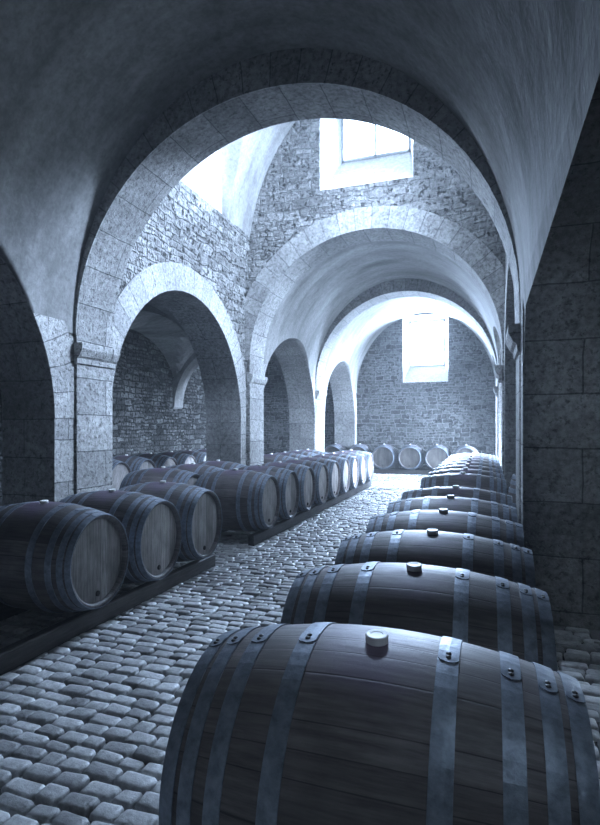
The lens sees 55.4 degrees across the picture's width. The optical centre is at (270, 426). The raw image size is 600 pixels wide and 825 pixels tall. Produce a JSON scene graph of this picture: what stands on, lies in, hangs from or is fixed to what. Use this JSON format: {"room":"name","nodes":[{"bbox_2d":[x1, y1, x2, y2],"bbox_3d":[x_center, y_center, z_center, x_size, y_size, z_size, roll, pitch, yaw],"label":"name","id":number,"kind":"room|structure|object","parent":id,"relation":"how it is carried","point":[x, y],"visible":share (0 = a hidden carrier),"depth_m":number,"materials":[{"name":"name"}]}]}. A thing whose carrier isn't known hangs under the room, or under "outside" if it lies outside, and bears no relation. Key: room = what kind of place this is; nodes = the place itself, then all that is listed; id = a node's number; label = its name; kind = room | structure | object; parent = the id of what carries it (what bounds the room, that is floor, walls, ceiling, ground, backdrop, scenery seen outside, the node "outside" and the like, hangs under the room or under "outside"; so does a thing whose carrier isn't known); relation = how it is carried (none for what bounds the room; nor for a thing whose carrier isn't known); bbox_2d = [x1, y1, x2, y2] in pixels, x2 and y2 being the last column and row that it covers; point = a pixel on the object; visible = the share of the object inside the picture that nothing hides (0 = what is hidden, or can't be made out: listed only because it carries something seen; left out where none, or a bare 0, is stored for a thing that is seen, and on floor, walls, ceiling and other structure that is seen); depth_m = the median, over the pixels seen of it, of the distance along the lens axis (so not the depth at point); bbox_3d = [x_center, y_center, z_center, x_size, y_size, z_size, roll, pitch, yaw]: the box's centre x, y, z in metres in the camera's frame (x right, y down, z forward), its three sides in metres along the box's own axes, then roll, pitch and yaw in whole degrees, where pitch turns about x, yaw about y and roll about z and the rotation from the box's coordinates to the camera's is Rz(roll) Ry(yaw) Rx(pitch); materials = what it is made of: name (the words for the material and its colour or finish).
{"room":"wine cellar","nodes":[
{"label":"wine cellar","id":0,"kind":"room"},
{"bbox_2d":[0,329,205,505],"bbox_3d":[-4.593,-0.785,10.005,0.448,4.210,19.040,0,0,21],"label":"wall","id":1,"kind":"structure","parent":0,"point":[145,420],"depth_m":13.71,"materials":[{"name":"stone"}]},
{"bbox_2d":[137,303,283,408],"bbox_3d":[-2.456,-0.564,10.429,3.382,3.767,8.960,0,0,21],"label":"trim","id":2,"kind":"structure","parent":1,"relation":"attached to","point":[180,381],"depth_m":14.73,"materials":[{"name":"paint"}]},
{"bbox_2d":[0,219,353,505],"bbox_3d":[-1.048,-2.157,8.661,0.616,6.954,19.040,0,0,21],"label":"wall","id":3,"kind":"structure","parent":0,"point":[25,379],"depth_m":7.66,"materials":[{"name":"stone"}]},
{"bbox_2d":[74,342,119,369],"bbox_3d":[-1.746,-0.710,5.752,0.100,0.205,0.605,0,0,21],"label":"trim","id":4,"kind":"structure","parent":3,"relation":"attached to","point":[86,354],"depth_m":5.68,"materials":[{"name":"stone"}]},
{"bbox_2d":[0,256,356,501],"bbox_3d":[-0.430,-0.410,9.403,0.013,3.459,17.371,0,0,21],"label":"trim","id":5,"kind":"structure","parent":3,"relation":"attached to","point":[155,279],"depth_m":6.23,"materials":[{"name":"stone"}]},
{"bbox_2d":[315,390,326,399],"bbox_3d":[1.195,-0.749,13.543,0.100,0.205,0.683,0,0,21],"label":"trim","id":6,"kind":"structure","parent":3,"relation":"attached to","point":[320,395],"depth_m":13.39,"materials":[{"name":"stone"}]},
{"bbox_2d":[180,151,221,213],"bbox_3d":[-1.442,-3.914,7.733,0.694,1.534,2.128,0,0,21],"label":"window","id":7,"kind":"structure","parent":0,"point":[205,179],"depth_m":8.58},
{"bbox_2d":[129,299,329,380],"bbox_3d":[-2.860,-1.445,9.348,3.259,1.590,19.040,0,0,21],"label":"ceiling","id":8,"kind":"structure","parent":0,"point":[172,341],"depth_m":13.42,"materials":[{"name":"paint"}]},
{"bbox_2d":[74,84,520,523],"bbox_3d":[0.048,-2.157,5.072,3.976,6.954,0.560,0,0,21],"label":"arch","id":9,"kind":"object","parent":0,"point":[220,126],"depth_m":5.41,"materials":[{"name":"stone"}]},
{"bbox_2d":[73,48,519,334],"bbox_3d":[-0.054,-2.039,4.804,3.976,2.297,0.013,0,0,21],"label":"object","id":10,"kind":"structure","parent":9,"relation":"attached to","point":[300,65],"depth_m":4.72,"materials":[{"name":"stone"}]},
{"bbox_2d":[0,0,599,333],"bbox_3d":[-1.163,-1.966,1.878,3.976,2.352,6.272,0,0,21],"label":"ceiling","id":11,"kind":"structure","parent":0,"point":[82,81],"depth_m":4.17,"materials":[{"name":"paint"}]},
{"bbox_2d":[0,473,599,824],"bbox_3d":[1.099,1.414,7.848,11.726,0.212,19.040,0,0,21],"label":"floor","id":12,"kind":"structure","parent":0,"point":[51,697],"depth_m":3.04,"materials":[{"name":"stone"}]},
{"bbox_2d":[0,554,214,675],"bbox_3d":[-1.137,1.262,3.885,0.070,0.117,3.260,0,0,21],"label":"rail","id":13,"kind":"object","parent":12,"relation":"on","point":[14,655],"visible":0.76,"depth_m":3.70,"materials":[{"name":"brown wood"}]},
{"bbox_2d":[248,481,370,545],"bbox_3d":[0.991,1.262,9.500,0.070,0.117,6.830,0,0,21],"label":"rail","id":14,"kind":"object","parent":12,"relation":"on","point":[260,536],"visible":0.88,"depth_m":7.82,"materials":[{"name":"brown wood"}]},
{"bbox_2d":[318,452,358,489],"bbox_3d":[1.214,0.859,11.036,0.878,0.739,0.720,0,0,20],"label":"wine barrel","id":15,"kind":"object","parent":14,"relation":"on","point":[353,460],"visible":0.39,"depth_m":10.89,"materials":[{"name":"brown wood"}]},
{"bbox_2d":[331,451,366,484],"bbox_3d":[1.484,0.859,11.746,0.878,0.739,0.720,0,0,20],"label":"wine barrel","id":16,"kind":"object","parent":14,"relation":"on","point":[361,458],"visible":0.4,"depth_m":11.60,"materials":[{"name":"brown wood"}]},
{"bbox_2d":[374,467,431,469],"bbox_3d":[3.755,1.256,16.612,4.450,0.127,0.070,0,0,21],"label":"rail","id":17,"kind":"object","parent":12,"relation":"on","point":[374,467],"visible":0.12,"depth_m":16.54,"materials":[{"name":"wood"}]},
{"bbox_2d":[374,469,432,474],"bbox_3d":[3.518,1.256,15.986,4.450,0.127,0.070,0,0,21],"label":"rail","id":18,"kind":"object","parent":12,"relation":"on","point":[377,471],"visible":0.23,"depth_m":15.91,"materials":[{"name":"wood"}]},
{"bbox_2d":[324,443,346,452],"bbox_3d":[1.921,0.849,16.949,0.720,0.738,0.878,0,0,21],"label":"wine barrel","id":19,"kind":"object","parent":18,"relation":"on","point":[335,447],"visible":0.42,"depth_m":16.60,"materials":[{"name":"brown wood"}]},
{"bbox_2d":[349,443,372,452],"bbox_3d":[2.608,0.849,16.689,0.720,0.738,0.878,0,0,20],"label":"wine barrel","id":20,"kind":"object","parent":18,"relation":"on","point":[359,447],"visible":0.38,"depth_m":16.34,"materials":[{"name":"brown wood"}]},
{"bbox_2d":[372,444,397,468],"bbox_3d":[3.295,0.849,16.428,0.720,0.739,0.878,0,0,21],"label":"wine barrel","id":21,"kind":"object","parent":18,"relation":"on","point":[385,456],"visible":0.93,"depth_m":16.06,"materials":[{"name":"brown wood"}]},
{"bbox_2d":[398,444,424,469],"bbox_3d":[3.983,0.849,16.168,0.720,0.739,0.878,0,0,21],"label":"wine barrel","id":22,"kind":"object","parent":18,"relation":"on","point":[410,457],"visible":0.99,"depth_m":15.80,"materials":[{"name":"brown wood"}]},
{"bbox_2d":[425,444,451,469],"bbox_3d":[4.670,0.849,15.907,0.720,0.739,0.878,0,0,21],"label":"wine barrel","id":23,"kind":"object","parent":18,"relation":"on","point":[435,455],"visible":0.67,"depth_m":15.55,"materials":[{"name":"brown wood"}]},
{"bbox_2d":[453,444,478,454],"bbox_3d":[5.357,0.849,15.647,0.720,0.738,0.878,0,0,21],"label":"wine barrel","id":24,"kind":"object","parent":18,"relation":"on","point":[465,448],"visible":0.36,"depth_m":15.31,"materials":[{"name":"brown wood"}]},
{"bbox_2d":[508,473,515,507],"bbox_3d":[2.576,0.888,5.301,0.719,0.878,0.719,0,0,-45],"label":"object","id":25,"kind":"object","parent":12,"relation":"on","point":[512,489],"visible":0.07,"depth_m":5.29,"materials":[{"name":"grey wood"}]},
{"bbox_3d":[-1.764,1.262,4.122,0.070,0.117,3.260,0,0,21],"label":"rail","id":26,"kind":"object","parent":12,"relation":"on","visible":0},
{"bbox_2d":[0,500,128,612],"bbox_3d":[-1.507,0.859,3.854,0.878,0.739,0.720,0,0,21],"label":"wine barrel","id":27,"kind":"object","parent":26,"relation":"on","point":[56,557],"visible":1,"depth_m":3.57,"materials":[{"name":"brown wood"}]},
{"bbox_2d":[59,488,181,583],"bbox_3d":[-1.245,0.859,4.546,0.878,0.739,0.720,0,0,21],"label":"wine barrel","id":28,"kind":"object","parent":26,"relation":"on","point":[152,525],"visible":0.6,"depth_m":4.34,"materials":[{"name":"brown wood"}]},
{"bbox_2d":[119,480,221,561],"bbox_3d":[-0.976,0.859,5.257,0.878,0.739,0.720,0,0,21],"label":"wine barrel","id":29,"kind":"object","parent":26,"relation":"on","point":[199,509],"visible":0.54,"depth_m":5.05,"materials":[{"name":"brown wood"}]},
{"bbox_3d":[0.600,1.263,3.222,0.070,0.115,4.550,0,0,21],"label":"rail","id":30,"kind":"object","parent":12,"relation":"on","visible":0},
{"bbox_2d":[159,622,599,824],"bbox_3d":[0.266,0.861,1.396,0.878,0.739,0.720,0,0,21],"label":"wine barrel","id":31,"kind":"object","parent":30,"relation":"on","point":[317,723],"visible":1,"depth_m":1.18,"materials":[{"name":"brown wood"}]},
{"bbox_2d":[280,562,556,670],"bbox_3d":[0.528,0.861,2.088,0.878,0.739,0.720,0,0,20],"label":"wine barrel","id":32,"kind":"object","parent":30,"relation":"on","point":[495,613],"visible":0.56,"depth_m":1.90,"materials":[{"name":"brown wood"}]},
{"bbox_2d":[334,528,535,587],"bbox_3d":[0.790,0.861,2.780,0.878,0.739,0.720,0,0,21],"label":"wine barrel","id":33,"kind":"object","parent":30,"relation":"on","point":[514,563],"visible":0.34,"depth_m":2.62,"materials":[{"name":"brown wood"}]},
{"bbox_2d":[366,508,523,546],"bbox_3d":[1.053,0.861,3.472,0.878,0.739,0.720,0,0,21],"label":"wine barrel","id":34,"kind":"object","parent":30,"relation":"on","point":[443,519],"visible":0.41,"depth_m":3.32,"materials":[{"name":"brown wood"}]},
{"bbox_2d":[387,494,517,522],"bbox_3d":[1.315,0.861,4.164,0.878,0.739,0.720,0,0,21],"label":"wine barrel","id":35,"kind":"object","parent":30,"relation":"on","point":[452,503],"visible":0.25,"depth_m":4.03,"materials":[{"name":"brown wood"}]},
{"bbox_2d":[401,485,512,506],"bbox_3d":[1.577,0.861,4.856,0.878,0.739,0.720,0,0,21],"label":"wine barrel","id":36,"kind":"object","parent":30,"relation":"on","point":[466,492],"visible":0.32,"depth_m":4.73,"materials":[{"name":"brown wood"}]},
{"bbox_3d":[2.752,1.263,8.902,0.070,0.115,6.100,0,0,21],"label":"rail","id":37,"kind":"object","parent":12,"relation":"on","visible":0},
{"bbox_2d":[420,472,506,494],"bbox_3d":[2.123,0.861,6.296,0.878,0.739,0.720,0,0,21],"label":"wine barrel","id":38,"kind":"object","parent":37,"relation":"on","point":[463,479],"visible":0.36,"depth_m":6.12,"materials":[{"name":"brown wood"}]},
{"bbox_2d":[428,467,504,478],"bbox_3d":[2.392,0.861,7.007,0.878,0.739,0.720,0,0,20],"label":"wine barrel","id":39,"kind":"object","parent":37,"relation":"on","point":[464,469],"visible":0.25,"depth_m":6.89,"materials":[{"name":"brown wood"}]},
{"bbox_2d":[433,463,502,473],"bbox_3d":[2.662,0.861,7.718,0.878,0.739,0.720,0,0,20],"label":"wine barrel","id":40,"kind":"object","parent":37,"relation":"on","point":[468,465],"visible":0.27,"depth_m":7.61,"materials":[{"name":"brown wood"}]},
{"bbox_2d":[438,460,500,468],"bbox_3d":[2.931,0.861,8.428,0.878,0.739,0.720,0,0,21],"label":"wine barrel","id":41,"kind":"object","parent":37,"relation":"on","point":[467,461],"visible":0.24,"depth_m":8.34,"materials":[{"name":"brown wood"}]},
{"bbox_2d":[442,458,499,465],"bbox_3d":[3.200,0.861,9.139,0.878,0.739,0.720,0,0,21],"label":"wine barrel","id":42,"kind":"object","parent":37,"relation":"on","point":[471,459],"visible":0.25,"depth_m":9.04,"materials":[{"name":"brown wood"}]},
{"bbox_2d":[445,455,498,462],"bbox_3d":[3.470,0.861,9.850,0.878,0.739,0.720,0,0,21],"label":"wine barrel","id":43,"kind":"object","parent":37,"relation":"on","point":[471,456],"visible":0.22,"depth_m":9.75,"materials":[{"name":"brown wood"}]},
{"bbox_2d":[448,454,497,459],"bbox_3d":[3.739,0.861,10.560,0.878,0.739,0.720,0,0,21],"label":"wine barrel","id":44,"kind":"object","parent":37,"relation":"on","point":[484,456],"visible":0.16,"depth_m":10.46,"materials":[{"name":"brown wood"}]},
{"bbox_2d":[450,452,497,457],"bbox_3d":[4.008,0.861,11.271,0.878,0.739,0.720,0,0,21],"label":"wine barrel","id":45,"kind":"object","parent":37,"relation":"on","point":[474,453],"visible":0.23,"depth_m":11.18,"materials":[{"name":"brown wood"}]},
{"bbox_3d":[-2.428,1.256,11.160,0.070,0.127,4.750,0,0,21],"label":"rail","id":46,"kind":"object","parent":12,"relation":"on","visible":0},
{"bbox_2d":[112,459,131,489],"bbox_3d":[-2.793,0.849,9.250,0.878,0.738,0.720,0,0,20],"label":"wine barrel","id":47,"kind":"object","parent":46,"relation":"on","point":[120,469],"visible":0.15,"depth_m":9.07,"materials":[{"name":"brown wood"}]},
{"bbox_2d":[112,454,155,470],"bbox_3d":[-2.524,0.849,9.961,0.878,0.738,0.720,0,0,21],"label":"wine barrel","id":48,"kind":"object","parent":46,"relation":"on","point":[135,463],"visible":0.25,"depth_m":9.76,"materials":[{"name":"brown wood"}]},
{"bbox_2d":[133,453,177,467],"bbox_3d":[-2.255,0.849,10.671,0.878,0.738,0.720,0,0,21],"label":"wine barrel","id":49,"kind":"object","parent":46,"relation":"on","point":[160,460],"visible":0.2,"depth_m":10.47,"materials":[{"name":"brown wood"}]},
{"bbox_2d":[156,451,196,464],"bbox_3d":[-1.986,0.849,11.382,0.878,0.738,0.720,0,0,21],"label":"wine barrel","id":50,"kind":"object","parent":46,"relation":"on","point":[181,458],"visible":0.27,"depth_m":11.18,"materials":[{"name":"brown wood"}]},
{"bbox_2d":[177,450,205,462],"bbox_3d":[-1.716,0.849,12.093,0.878,0.738,0.720,0,0,21],"label":"wine barrel","id":51,"kind":"object","parent":46,"relation":"on","point":[200,456],"visible":0.2,"depth_m":11.84,"materials":[{"name":"brown wood"}]},
{"bbox_3d":[-1.354,1.256,7.785,0.070,0.127,2.300,0,0,21],"label":"rail","id":52,"kind":"object","parent":12,"relation":"on","visible":0},
{"bbox_2d":[119,466,199,488],"bbox_3d":[-1.314,0.849,6.946,0.878,0.738,0.720,0,0,20],"label":"wine barrel","id":53,"kind":"object","parent":52,"relation":"on","point":[175,475],"visible":0.27,"depth_m":6.77,"materials":[{"name":"brown wood"}]},
{"bbox_2d":[165,463,224,475],"bbox_3d":[-1.044,0.849,7.657,0.878,0.738,0.720,0,0,21],"label":"wine barrel","id":54,"kind":"object","parent":52,"relation":"on","point":[200,469],"visible":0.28,"depth_m":7.49,"materials":[{"name":"brown wood"}]},
{"bbox_2d":[195,460,245,469],"bbox_3d":[-0.775,0.849,8.368,0.878,0.738,0.720,0,0,20],"label":"wine barrel","id":55,"kind":"object","parent":52,"relation":"on","point":[226,465],"visible":0.18,"depth_m":8.20,"materials":[{"name":"brown wood"}]},
{"bbox_2d":[149,121,504,277],"bbox_3d":[0.792,-3.931,7.036,3.976,2.934,3.640,0,0,21],"label":"ceiling","id":56,"kind":"structure","parent":0,"point":[245,162],"depth_m":8.57,"materials":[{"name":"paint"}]},
{"bbox_2d":[246,118,504,473],"bbox_3d":[1.546,-2.157,9.026,3.976,6.954,0.616,0,0,21],"label":"wall","id":57,"kind":"structure","parent":0,"point":[290,200],"depth_m":9.05,"materials":[{"name":"stone"}]},
{"bbox_2d":[247,374,267,386],"bbox_3d":[-0.228,-0.771,9.710,0.100,0.205,0.683,0,0,21],"label":"trim","id":58,"kind":"structure","parent":57,"relation":"attached to","point":[254,379],"depth_m":9.57,"materials":[{"name":"stone"}]},
{"bbox_2d":[320,118,412,189],"bbox_3d":[1.524,-4.430,8.954,1.434,1.400,0.475,0,0,21],"label":"window","id":59,"kind":"structure","parent":57,"relation":"in","point":[334,173],"depth_m":9.03,"materials":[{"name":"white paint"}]},
{"bbox_2d":[245,206,504,360],"bbox_3d":[1.434,-2.232,8.732,3.976,2.268,0.013,0,0,21],"label":"trim","id":60,"kind":"structure","parent":57,"relation":"attached to","point":[473,251],"depth_m":8.62,"materials":[{"name":"stone"}]},
{"bbox_2d":[494,365,501,382],"bbox_3d":[3.328,-0.771,8.363,0.100,0.205,0.683,0,0,21],"label":"trim","id":61,"kind":"structure","parent":57,"relation":"attached to","point":[497,368],"depth_m":8.05,"materials":[{"name":"stone"}]},
{"bbox_2d":[264,313,495,468],"bbox_3d":[4.624,-1.401,16.944,12.768,5.442,0.470,0,0,21],"label":"wall","id":62,"kind":"structure","parent":0,"point":[458,411],"depth_m":16.90,"materials":[{"name":"stone"}]},
{"bbox_2d":[403,314,447,382],"bbox_3d":[4.600,-2.307,16.927,1.288,1.971,0.430,0,0,21],"label":"window","id":63,"kind":"structure","parent":62,"relation":"in","point":[422,373],"depth_m":16.97,"materials":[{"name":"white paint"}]},
{"bbox_2d":[264,241,500,377],"bbox_3d":[2.280,-2.145,10.963,3.976,2.229,3.416,0,0,21],"label":"ceiling","id":64,"kind":"structure","parent":0,"point":[306,313],"depth_m":11.06,"materials":[{"name":"paint"}]},
{"bbox_2d":[315,291,498,459],"bbox_3d":[2.994,-1.121,12.849,3.976,4.882,0.616,0,0,21],"label":"wall","id":65,"kind":"structure","parent":0,"point":[347,319],"depth_m":13.26,"materials":[{"name":"stone"}]},
{"bbox_2d":[315,279,497,382],"bbox_3d":[2.883,-2.156,12.554,3.976,2.251,0.013,0,0,21],"label":"trim","id":66,"kind":"structure","parent":65,"relation":"attached to","point":[398,285],"depth_m":12.51,"materials":[{"name":"stone"}]},
{"bbox_2d":[323,297,495,392],"bbox_3d":[3.788,-2.190,14.943,3.976,2.318,3.864,0,0,21],"label":"ceiling","id":67,"kind":"structure","parent":0,"point":[351,346],"depth_m":15.47,"materials":[{"name":"paint"}]},
{"bbox_2d":[496,74,599,630],"bbox_3d":[3.246,-2.157,7.034,0.616,6.954,19.040,0,0,21],"label":"wall","id":68,"kind":"structure","parent":0,"point":[562,309],"depth_m":3.73,"materials":[{"name":"stone"}]},
{"bbox_2d":[493,386,497,396],"bbox_3d":[4.802,-0.749,12.175,0.100,0.205,0.683,0,0,21],"label":"trim","id":69,"kind":"structure","parent":68,"relation":"attached to","point":[495,388],"depth_m":11.86,"materials":[{"name":"stone"}]},
{"bbox_2d":[495,258,523,531],"bbox_3d":[4.030,-0.410,9.989,0.013,3.459,13.115,0,0,21],"label":"trim","id":70,"kind":"structure","parent":68,"relation":"attached to","point":[507,263],"depth_m":4.00,"materials":[{"name":"stone"}]},
{"bbox_2d":[506,323,520,359],"bbox_3d":[1.867,-0.642,4.383,0.100,0.205,0.605,0,0,21],"label":"trim","id":71,"kind":"structure","parent":68,"relation":"attached to","point":[513,335],"depth_m":4.11,"materials":[{"name":"stone"}]},
{"bbox_3d":[0.722,1.256,11.372,0.070,0.127,3.060,0,0,21],"label":"rail","id":72,"kind":"object","parent":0,"visible":0},
{"bbox_2d":[281,450,317,455],"bbox_3d":[0.543,0.849,11.846,0.878,0.738,0.720,0,0,21],"label":"wine barrel","id":73,"kind":"object","parent":72,"relation":"on","point":[305,453],"visible":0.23,"depth_m":11.69,"materials":[{"name":"brown wood"}]},
{"bbox_3d":[0.364,1.262,9.738,0.070,0.117,6.830,0,0,21],"label":"rail","id":74,"kind":"object","parent":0,"visible":0},
{"bbox_2d":[195,468,280,530],"bbox_3d":[-0.402,0.859,6.772,0.878,0.739,0.720,0,0,21],"label":"wine barrel","id":75,"kind":"object","parent":74,"relation":"on","point":[249,500],"visible":0.79,"depth_m":6.49,"materials":[{"name":"brown wood"}]},
{"bbox_2d":[229,464,299,519],"bbox_3d":[-0.132,0.859,7.482,0.878,0.739,0.720,0,0,20],"label":"wine barrel","id":76,"kind":"object","parent":74,"relation":"on","point":[288,481],"visible":0.45,"depth_m":7.30,"materials":[{"name":"brown wood"}]},
{"bbox_2d":[253,461,315,511],"bbox_3d":[0.137,0.859,8.193,0.878,0.739,0.720,0,0,20],"label":"wine barrel","id":77,"kind":"object","parent":74,"relation":"on","point":[306,476],"visible":0.43,"depth_m":8.01,"materials":[{"name":"brown wood"}]},
{"bbox_2d":[276,458,328,504],"bbox_3d":[0.406,0.859,8.904,0.878,0.739,0.720,0,0,21],"label":"wine barrel","id":78,"kind":"object","parent":74,"relation":"on","point":[320,470],"visible":0.41,"depth_m":8.73,"materials":[{"name":"brown wood"}]},
{"bbox_2d":[289,456,340,498],"bbox_3d":[0.676,0.859,9.614,0.878,0.739,0.720,0,0,21],"label":"wine barrel","id":79,"kind":"object","parent":74,"relation":"on","point":[333,466],"visible":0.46,"depth_m":9.45,"materials":[{"name":"brown wood"}]},
{"bbox_2d":[306,454,350,493],"bbox_3d":[0.945,0.859,10.325,0.878,0.739,0.720,0,0,20],"label":"wine barrel","id":80,"kind":"object","parent":74,"relation":"on","point":[344,463],"visible":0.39,"depth_m":10.15,"materials":[{"name":"brown wood"}]},
{"bbox_2d":[337,449,373,481],"bbox_3d":[1.753,0.859,12.457,0.878,0.739,0.720,0,0,21],"label":"wine barrel","id":81,"kind":"object","parent":74,"relation":"on","point":[369,457],"visible":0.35,"depth_m":12.31,"materials":[{"name":"brown wood"}]},
{"bbox_3d":[0.095,1.256,11.610,0.070,0.127,3.060,0,0,21],"label":"rail","id":82,"kind":"object","parent":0,"visible":0},
{"bbox_2d":[264,453,292,462],"bbox_3d":[0.004,0.849,10.425,0.878,0.738,0.720,0,0,21],"label":"wine barrel","id":83,"kind":"object","parent":82,"relation":"on","point":[271,457],"visible":0.16,"depth_m":10.21,"materials":[{"name":"brown wood"}]},
{"bbox_2d":[273,451,305,457],"bbox_3d":[0.274,0.849,11.136,0.878,0.738,0.720,0,0,21],"label":"wine barrel","id":84,"kind":"object","parent":82,"relation":"on","point":[294,455],"visible":0.14,"depth_m":10.96,"materials":[{"name":"brown wood"}]},
{"bbox_2d":[295,449,326,453],"bbox_3d":[0.812,0.849,12.557,0.878,0.738,0.720,0,0,21],"label":"wine barrel","id":85,"kind":"object","parent":82,"relation":"on","point":[307,450],"visible":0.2,"depth_m":12.39,"materials":[{"name":"brown wood"}]}
]}

